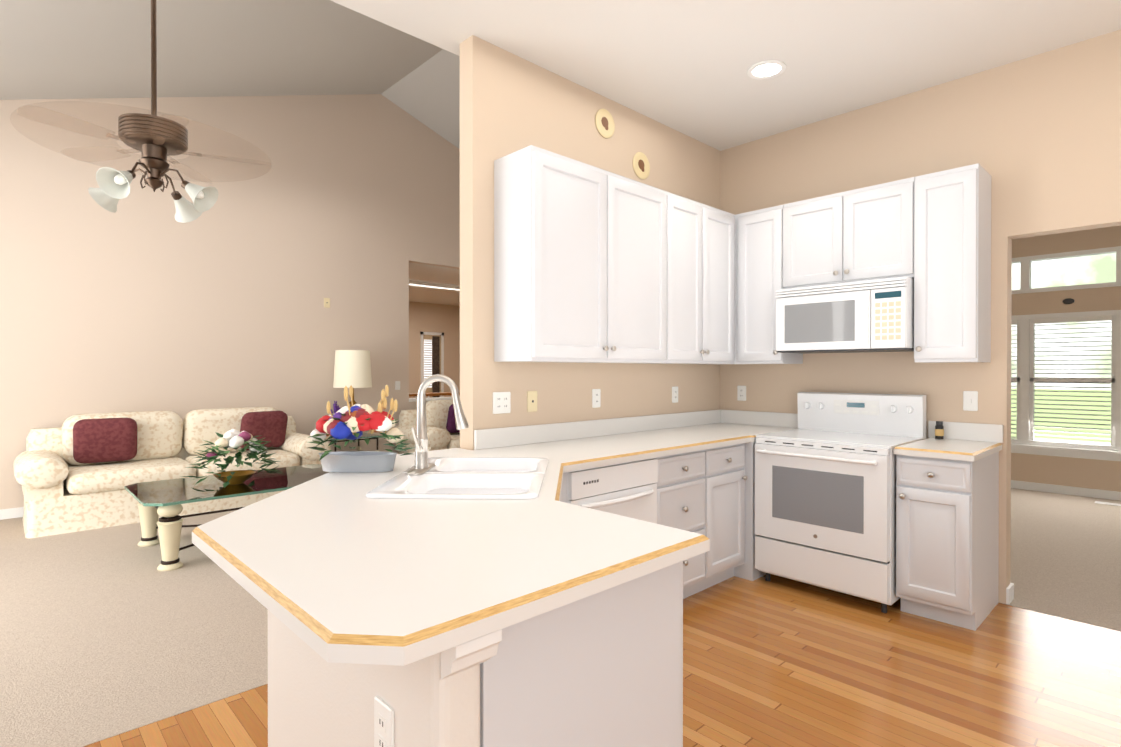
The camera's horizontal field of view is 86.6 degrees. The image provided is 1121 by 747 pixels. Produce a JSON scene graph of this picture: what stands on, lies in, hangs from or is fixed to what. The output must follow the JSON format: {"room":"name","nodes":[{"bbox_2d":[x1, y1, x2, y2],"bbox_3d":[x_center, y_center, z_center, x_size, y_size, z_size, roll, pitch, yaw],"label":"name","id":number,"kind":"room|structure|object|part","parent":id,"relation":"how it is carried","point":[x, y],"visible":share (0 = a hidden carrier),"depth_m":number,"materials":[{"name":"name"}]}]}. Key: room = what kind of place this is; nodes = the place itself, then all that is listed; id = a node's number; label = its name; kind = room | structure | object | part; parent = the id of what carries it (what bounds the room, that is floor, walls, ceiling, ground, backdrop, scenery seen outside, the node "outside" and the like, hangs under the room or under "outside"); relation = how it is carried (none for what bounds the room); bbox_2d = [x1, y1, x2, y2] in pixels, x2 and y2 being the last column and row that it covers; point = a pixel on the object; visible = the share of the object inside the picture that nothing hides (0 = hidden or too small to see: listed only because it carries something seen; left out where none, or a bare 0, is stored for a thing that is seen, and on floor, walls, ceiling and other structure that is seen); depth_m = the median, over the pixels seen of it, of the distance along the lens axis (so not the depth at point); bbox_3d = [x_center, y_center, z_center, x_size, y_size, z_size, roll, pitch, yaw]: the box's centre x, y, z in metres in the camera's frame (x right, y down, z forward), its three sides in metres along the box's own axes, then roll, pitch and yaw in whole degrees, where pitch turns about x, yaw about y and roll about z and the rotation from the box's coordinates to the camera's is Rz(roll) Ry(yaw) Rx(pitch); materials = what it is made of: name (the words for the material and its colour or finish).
{"room":"kitchen","nodes":[
{"label":"kitchen","id":0,"kind":"room"},
{"bbox_2d":[0,94,459,509],"bbox_3d":[-3.468,-1.196,6.763,8.000,4.970,0.120,0,0,-43],"label":"wall","id":1,"kind":"structure","parent":0,"point":[140,299],"depth_m":6.47,"materials":[{"name":"paint"}]},
{"bbox_2d":[0,507,23,519],"bbox_3d":[-4.191,1.248,5.997,5.880,0.090,0.014,0,0,-43],"label":"baseboard","id":2,"kind":"structure","parent":1,"relation":"attached to","point":[18,512],"depth_m":5.31,"materials":[{"name":"white wood"}]},
{"bbox_2d":[324,298,329,307],"bbox_3d":[-2.850,-0.863,7.261,0.072,0.116,0.008,0,0,-43],"label":"electrical outlet plate","id":3,"kind":"object","parent":1,"relation":"attached to","point":[326,300],"depth_m":7.26,"materials":[{"name":"white plastic"}]},
{"bbox_2d":[395,381,399,389],"bbox_3d":[-2.164,0.159,7.913,0.072,0.116,0.013,0,0,-43],"label":"electrical outlet plate","id":4,"kind":"object","parent":1,"relation":"attached to","point":[397,383],"depth_m":7.91,"materials":[{"name":"white plastic"}]},
{"bbox_2d":[268,610,479,746],"bbox_3d":[-0.470,0.881,1.355,0.100,0.871,0.870,0,0,-43],"label":"wall","id":5,"kind":"structure","parent":0,"point":[315,699],"depth_m":1.18,"materials":[{"name":"paint"}]},
{"bbox_2d":[374,696,393,746],"bbox_3d":[-0.339,0.687,1.137,0.008,0.116,0.072,0,0,-43],"label":"electrical outlet plate","id":6,"kind":"object","parent":5,"relation":"attached to","point":[382,708],"depth_m":1.13,"materials":[{"name":"white plastic"}]},
{"bbox_2d":[409,401,428,409],"bbox_3d":[-1.472,0.830,8.664,1.700,0.900,0.120,0,0,-43],"label":"wall","id":7,"kind":"structure","parent":0,"point":[412,405],"depth_m":8.08,"materials":[{"name":"paint"}]},
{"bbox_2d":[409,397,459,401],"bbox_3d":[-1.464,0.359,8.669,1.720,0.038,0.180,0,0,-43],"label":"trim","id":8,"kind":"structure","parent":7,"relation":"on","point":[430,399],"depth_m":8.28,"materials":[{"name":"white wood"}]},
{"bbox_2d":[409,301,459,397],"bbox_3d":[-3.522,-0.145,12.641,5.240,2.810,0.120,0,0,-43],"label":"wall","id":9,"kind":"structure","parent":0,"point":[437,318],"depth_m":13.26,"materials":[{"name":"paint"}]},
{"bbox_2d":[420,332,443,397],"bbox_3d":[-2.828,-0.003,13.174,0.580,1.820,0.060,0,0,-43],"label":"window","id":10,"kind":"structure","parent":9,"relation":"in","point":[431,353],"depth_m":13.17,"materials":[{"name":"white glass"}]},
{"bbox_2d":[432,336,439,396],"bbox_3d":[-2.765,-0.008,13.227,0.176,1.630,0.050,0,0,-43],"label":"curtain","id":11,"kind":"object","parent":10,"relation":"hanging from","point":[435,339],"depth_m":13.19,"materials":[{"name":"fabric"}]},
{"bbox_2d":[409,262,459,305],"bbox_3d":[-2.084,-1.588,11.116,5.240,0.090,4.300,0,0,-43],"label":"ceiling","id":12,"kind":"structure","parent":0,"point":[432,273],"depth_m":9.94,"materials":[{"name":"paint"}]},
{"bbox_2d":[409,280,459,291],"bbox_3d":[-1.641,-1.495,10.649,5.000,0.090,0.150,0,0,-43],"label":"beam","id":13,"kind":"structure","parent":12,"relation":"attached to","point":[431,285],"depth_m":10.09,"materials":[{"name":"white"}]},
{"bbox_2d":[0,488,1120,746],"bbox_3d":[1.106,1.329,3.656,10.350,0.052,10.700,0,0,-43],"label":"floor","id":14,"kind":"structure","parent":0,"point":[107,632],"depth_m":3.25,"materials":[{"name":"beige carpet"}]},
{"bbox_2d":[13,407,330,537],"bbox_3d":[-3.643,0.829,5.794,2.486,0.931,0.960,0,0,-43],"label":"sofa","id":15,"kind":"object","parent":14,"relation":"on","point":[77,473],"visible":0.85,"depth_m":5.33,"materials":[{"name":"fabric"}]},
{"bbox_2d":[125,464,328,570],"bbox_3d":[-2.436,1.070,4.667,1.500,0.460,0.970,0,0,-43],"label":"coffee table","id":16,"kind":"object","parent":14,"relation":"on","point":[165,499],"visible":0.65,"depth_m":4.31,"materials":[{"name":"clear glass"}]},
{"bbox_3d":[-2.436,0.849,4.665,1.500,0.019,0.970,0,0,-43],"label":"glass","id":17,"kind":"part","parent":16,"relation":"part of","materials":[{"name":"green"}]},
{"bbox_2d":[183,429,284,487],"bbox_3d":[-2.510,0.629,4.549,0.691,0.419,0.606,0,0,-43],"label":"flowers","id":18,"kind":"object","parent":16,"relation":"on","point":[235,439],"visible":1,"depth_m":4.49,"materials":[{"name":"green plant"}]},
{"bbox_2d":[213,470,255,484],"bbox_3d":[-2.488,0.800,4.546,0.290,0.077,0.286,0,0,-43],"label":"bowl","id":19,"kind":"object","parent":16,"relation":"on","point":[240,476],"depth_m":4.51,"materials":[{"name":"gold metal"}]},
{"bbox_2d":[325,432,381,451],"bbox_3d":[-2.500,1.008,6.988,0.580,0.560,0.580,0,0,-43],"label":"side table","id":20,"kind":"object","parent":14,"relation":"on","point":[368,436],"visible":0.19,"depth_m":6.93,"materials":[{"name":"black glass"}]},
{"bbox_2d":[330,401,340,413],"bbox_3d":[-2.561,0.517,6.777,0.129,0.422,0.144,0,0,-43],"label":"flower","id":21,"kind":"object","parent":20,"relation":"on","point":[336,408],"visible":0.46,"depth_m":6.74,"materials":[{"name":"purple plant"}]},
{"bbox_2d":[333,350,371,406],"bbox_3d":[-2.483,0.226,7.111,0.440,1.000,0.440,0,0,-43],"label":"table lamp","id":22,"kind":"object","parent":20,"relation":"on","point":[354,402],"depth_m":6.94,"materials":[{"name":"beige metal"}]},
{"bbox_3d":[-2.483,-0.054,7.110,0.440,0.440,0.440,0,0,-43],"label":"table lamp shade","id":23,"kind":"part","parent":22,"relation":"part of","materials":[{"name":"beige fabric"}]},
{"bbox_3d":[-2.500,0.734,6.987,0.580,0.012,0.580,0,0,-43],"label":"glass","id":24,"kind":"part","parent":20,"relation":"part of","materials":[{"name":"green"}]},
{"bbox_2d":[395,400,459,453],"bbox_3d":[-1.263,0.818,8.008,1.736,0.931,0.960,0,0,-43],"label":"loveseat","id":25,"kind":"object","parent":14,"relation":"on","point":[443,432],"visible":0.27,"depth_m":7.71,"materials":[{"name":"fabric"}]},
{"bbox_2d":[446,404,459,432],"bbox_3d":[-1.305,0.590,7.978,0.460,0.400,0.192,0,0,-43],"label":"pillow","id":26,"kind":"object","parent":25,"relation":"on","point":[450,417],"depth_m":7.83,"materials":[{"name":"purple fabric"}]},
{"bbox_2d":[1094,501,1120,505],"bbox_3d":[5.476,1.289,5.834,0.110,0.006,0.350,0,0,-43],"label":"floor vent","id":27,"kind":"object","parent":14,"relation":"in","point":[1107,503],"visible":1,"depth_m":5.88,"materials":[{"name":"white"}]},
{"bbox_2d":[0,0,1120,150],"bbox_3d":[1.065,-2.731,3.679,10.350,1.970,10.820,0,0,-43],"label":"ceiling","id":28,"kind":"structure","parent":0,"point":[683,66],"depth_m":3.66,"materials":[{"name":"paint"}]},
{"bbox_2d":[10,0,271,222],"bbox_3d":[-2.185,-1.738,3.196,1.140,1.737,1.140,0,0,-43],"label":"ceiling fan","id":29,"kind":"object","parent":28,"relation":"hanging from","point":[155,140],"visible":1,"depth_m":3.16,"materials":[{"name":"brown metal"}]},
{"bbox_3d":[-2.175,-1.790,3.184,0.431,1.633,0.412,0,0,-43],"label":"motor","id":30,"kind":"part","parent":29,"relation":"part of","materials":[{"name":"brown metal"}]},
{"bbox_2d":[747,60,785,79],"bbox_3d":[1.181,-1.739,3.409,0.210,0.009,0.210,0,0,-43],"label":"recessed light","id":31,"kind":"object","parent":28,"relation":"in","point":[767,69],"visible":1,"depth_m":3.40,"materials":[{"name":"white"}]},
{"bbox_2d":[459,35,719,449],"bbox_3d":[0.405,-0.222,3.963,2.475,3.050,0.120,0,0,-43],"label":"wall","id":32,"kind":"structure","parent":0,"point":[510,103],"depth_m":3.40,"materials":[{"name":"paint"}]},
{"bbox_2d":[493,392,510,413],"bbox_3d":[-0.315,0.157,3.193,0.118,0.116,0.008,0,0,-43],"label":"electrical outlet plate","id":33,"kind":"object","parent":32,"relation":"attached to","point":[501,400],"depth_m":3.19,"materials":[{"name":"white plastic"}]},
{"bbox_2d":[527,391,536,411],"bbox_3d":[-0.157,0.156,3.343,0.072,0.116,0.007,0,0,-43],"label":"electrical outlet plate","id":34,"kind":"object","parent":32,"relation":"attached to","point":[531,395],"depth_m":3.34,"materials":[{"name":"white plastic"}]},
{"bbox_2d":[592,389,600,407],"bbox_3d":[0.225,0.154,3.704,0.072,0.116,0.008,0,0,-43],"label":"electrical outlet plate","id":35,"kind":"object","parent":32,"relation":"attached to","point":[596,393],"depth_m":3.70,"materials":[{"name":"white plastic"}]},
{"bbox_2d":[474,410,719,444],"bbox_3d":[0.412,0.338,3.872,2.347,0.101,0.019,0,0,-43],"label":"backsplash","id":36,"kind":"structure","parent":32,"relation":"attached to","point":[518,435],"depth_m":3.62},
{"bbox_2d":[595,109,614,137],"bbox_3d":[0.281,-1.576,3.748,0.180,0.180,0.010,0,0,-43],"label":"plate","id":37,"kind":"object","parent":32,"relation":"attached to","point":[604,123],"depth_m":3.74,"materials":[{"name":"beige"}]},
{"bbox_2d":[633,152,649,178],"bbox_3d":[0.546,-1.397,3.999,0.180,0.180,0.010,0,0,-43],"label":"plate","id":38,"kind":"object","parent":32,"relation":"attached to","point":[641,166],"depth_m":3.99,"materials":[{"name":"beige"}]},
{"bbox_2d":[494,145,802,364],"bbox_3d":[0.681,-0.599,3.680,2.220,1.066,0.663,0,0,-43],"label":"upper cabinet","id":39,"kind":"object","parent":32,"relation":"attached to","point":[592,264],"depth_m":3.39,"materials":[{"name":"white wood"}]},
{"bbox_2d":[672,386,677,402],"bbox_3d":[0.825,0.152,4.273,0.072,0.116,0.008,0,0,-43],"label":"electrical outlet plate","id":40,"kind":"object","parent":32,"relation":"attached to","point":[674,389],"depth_m":4.27,"materials":[{"name":"white plastic"}]},
{"bbox_2d":[84,574,1120,746],"bbox_3d":[1.098,1.345,0.502,6.000,0.050,6.130,0,0,-43],"label":"floor","id":41,"kind":"structure","parent":0,"point":[777,661],"depth_m":2.53,"materials":[{"name":"brown wood"}]},
{"bbox_2d":[270,445,765,746],"bbox_3d":[-0.285,0.850,2.090,1.169,0.925,1.653,0,0,-43],"label":"kitchen island","id":42,"kind":"object","parent":41,"relation":"on","point":[606,669],"depth_m":1.47,"materials":[{"name":"white laminate"}]},
{"bbox_2d":[308,385,414,472],"bbox_3d":[-0.822,0.221,2.435,0.390,0.349,0.373,0,0,-43],"label":"flowers","id":43,"kind":"object","parent":42,"relation":"on","point":[352,423],"visible":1,"depth_m":2.38,"materials":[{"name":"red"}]},
{"bbox_2d":[407,374,468,475],"bbox_3d":[-0.524,0.194,2.372,0.239,0.382,0.239,0,0,-43],"label":"faucet","id":44,"kind":"object","parent":42,"relation":"on","point":[422,467],"depth_m":2.35,"materials":[{"name":"silver metal"}]},
{"bbox_2d":[192,421,1002,665],"bbox_3d":[0.468,0.415,2.782,3.768,0.040,1.945,0,0,-43],"label":"countertop","id":45,"kind":"structure","parent":42,"relation":"on","point":[349,600],"depth_m":1.26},
{"bbox_2d":[319,451,396,472],"bbox_3d":[-0.827,0.360,2.427,0.247,0.070,0.247,0,0,-43],"label":"tub","id":46,"kind":"object","parent":45,"relation":"on","point":[339,461],"depth_m":2.38,"materials":[{"name":"grey metal"}]},
{"bbox_2d":[366,457,548,498],"bbox_3d":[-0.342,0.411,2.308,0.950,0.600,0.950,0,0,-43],"label":"sink","id":47,"kind":"object","parent":45,"relation":"in","point":[424,477],"depth_m":2.27,"materials":[{"name":"white ceramic"}]},
{"bbox_2d":[935,421,943,438],"bbox_3d":[2.258,0.337,3.545,0.045,0.106,0.044,0,0,-43],"label":"bottle","id":48,"kind":"object","parent":45,"relation":"on","point":[939,430],"visible":0.98,"depth_m":3.53,"materials":[{"name":"black glass"}]},
{"bbox_2d":[567,458,657,523],"bbox_3d":[0.097,0.874,3.082,0.638,0.868,0.623,0,0,-43],"label":"dishwasher","id":49,"kind":"object","parent":42,"relation":"in","point":[627,487],"depth_m":2.89,"materials":[{"name":"white metal"}]},
{"bbox_2d":[755,392,925,612],"bbox_3d":[1.698,0.717,3.650,0.728,1.175,0.776,0,0,-43],"label":"range","id":50,"kind":"object","parent":41,"relation":"on","point":[825,494],"visible":0.96,"depth_m":3.47,"materials":[{"name":"white metal"}]},
{"bbox_2d":[896,449,1001,630],"bbox_3d":[2.148,0.869,3.295,0.630,0.874,0.345,0,0,-43],"label":"base cabinet","id":51,"kind":"object","parent":41,"relation":"on","point":[947,515],"depth_m":3.09,"materials":[{"name":"white wood"}]},
{"bbox_2d":[720,30,1120,603],"bbox_3d":[3.364,-0.215,2.551,0.120,3.050,6.000,0,0,-43],"label":"wall","id":52,"kind":"structure","parent":0,"point":[1037,138],"depth_m":3.45,"materials":[{"name":"paint"}]},
{"bbox_2d":[737,385,745,400],"bbox_3d":[1.385,0.150,4.549,0.008,0.116,0.072,0,0,-43],"label":"electrical outlet plate","id":53,"kind":"object","parent":52,"relation":"attached to","point":[741,390],"depth_m":4.55,"materials":[{"name":"white plastic"}]},
{"bbox_2d":[784,177,915,288],"bbox_3d":[1.868,-0.845,3.803,0.323,0.576,0.784,0,0,-43],"label":"upper cabinet","id":54,"kind":"object","parent":52,"relation":"attached to","point":[866,233],"depth_m":3.65,"materials":[{"name":"white wood"}]},
{"bbox_2d":[775,277,913,353],"bbox_3d":[1.825,-0.344,3.765,0.434,0.412,0.768,0,0,-43],"label":"over-the-range microwave","id":55,"kind":"object","parent":54,"relation":"attached to","point":[866,316],"visible":1,"depth_m":3.58,"materials":[{"name":"white"}]},
{"bbox_2d":[720,410,1002,440],"bbox_3d":[1.882,0.337,4.013,0.019,0.101,1.797,0,0,-43],"label":"backsplash","id":56,"kind":"structure","parent":52,"relation":"attached to","point":[959,431],"depth_m":3.61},
{"bbox_2d":[912,163,990,362],"bbox_3d":[2.244,-0.598,3.406,0.323,1.066,0.305,0,0,-43],"label":"upper cabinet","id":57,"kind":"object","parent":52,"relation":"attached to","point":[952,281],"depth_m":3.29,"materials":[{"name":"white wood"}]},
{"bbox_2d":[963,391,977,410],"bbox_3d":[2.396,0.161,3.478,0.013,0.116,0.072,0,0,-43],"label":"electrical outlet plate","id":58,"kind":"object","parent":52,"relation":"attached to","point":[970,398],"depth_m":3.48,"materials":[{"name":"white plastic"}]},
{"bbox_2d":[1011,225,1120,491],"bbox_3d":[6.343,-0.229,5.456,0.140,3.050,6.120,0,0,-43],"label":"wall","id":59,"kind":"structure","parent":0,"point":[1083,473],"depth_m":6.34,"materials":[{"name":"paint"}]},
{"bbox_2d":[1011,246,1120,460],"bbox_3d":[5.716,-0.200,6.061,0.182,2.185,3.300,0,0,-43],"label":"dining room window","id":60,"kind":"structure","parent":59,"relation":"in","point":[1023,441],"depth_m":6.38,"materials":[{"name":"white"}]},
{"bbox_2d":[1011,315,1111,443],"bbox_3d":[5.717,0.066,6.063,0.055,1.326,2.970,0,0,-43],"label":"blind","id":61,"kind":"object","parent":60,"relation":"attached to","point":[1025,429],"depth_m":6.48,"materials":[{"name":"white plastic"}]},
{"bbox_2d":[1062,298,1073,303],"bbox_3d":[5.403,-0.769,6.326,0.024,0.064,0.099,0,0,-43],"label":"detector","id":62,"kind":"object","parent":59,"relation":"attached to","point":[1068,301],"visible":1,"depth_m":6.32,"materials":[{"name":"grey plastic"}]},
{"bbox_3d":[-2.953,1.297,10.143,2.620,0.050,4.300,0,0,-43],"label":"floor","id":63,"kind":"structure","parent":0,"visible":0},
{"bbox_2d":[409,392,459,397],"bbox_3d":[-2.213,0.790,9.119,1.950,0.975,0.050,0,0,-43],"label":"stair handrail","id":64,"kind":"object","parent":63,"relation":"on","point":[441,394],"visible":0.15,"depth_m":9.30,"materials":[{"name":"brown wood"}]},
{"label":"outside","id":65,"kind":"structure","parent":0,"visible":0},
{"bbox_2d":[1011,253,1115,444],"bbox_3d":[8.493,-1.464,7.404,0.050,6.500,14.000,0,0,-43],"label":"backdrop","id":66,"kind":"structure","parent":65,"point":[1109,261],"depth_m":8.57,"materials":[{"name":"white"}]},
{"bbox_3d":[4.377,-0.225,4.558,4.350,3.050,4.960,0,0,-43],"label":"wall","id":67,"kind":"structure","parent":0,"visible":0},
{"bbox_2d":[1006,583,1013,601],"bbox_3d":[1.979,1.258,4.104,0.034,0.090,1.849,0,0,-43],"label":"baseboard","id":68,"kind":"structure","parent":67,"relation":"attached to","point":[1010,589],"depth_m":3.38,"materials":[{"name":"white"}]},
{"bbox_2d":[1011,480,1120,500],"bbox_3d":[6.287,1.251,5.410,0.014,0.090,6.120,0,0,-43],"label":"baseboard","id":69,"kind":"structure","parent":67,"relation":"attached to","point":[1080,491],"depth_m":6.34,"materials":[{"name":"white wood"}]}
]}

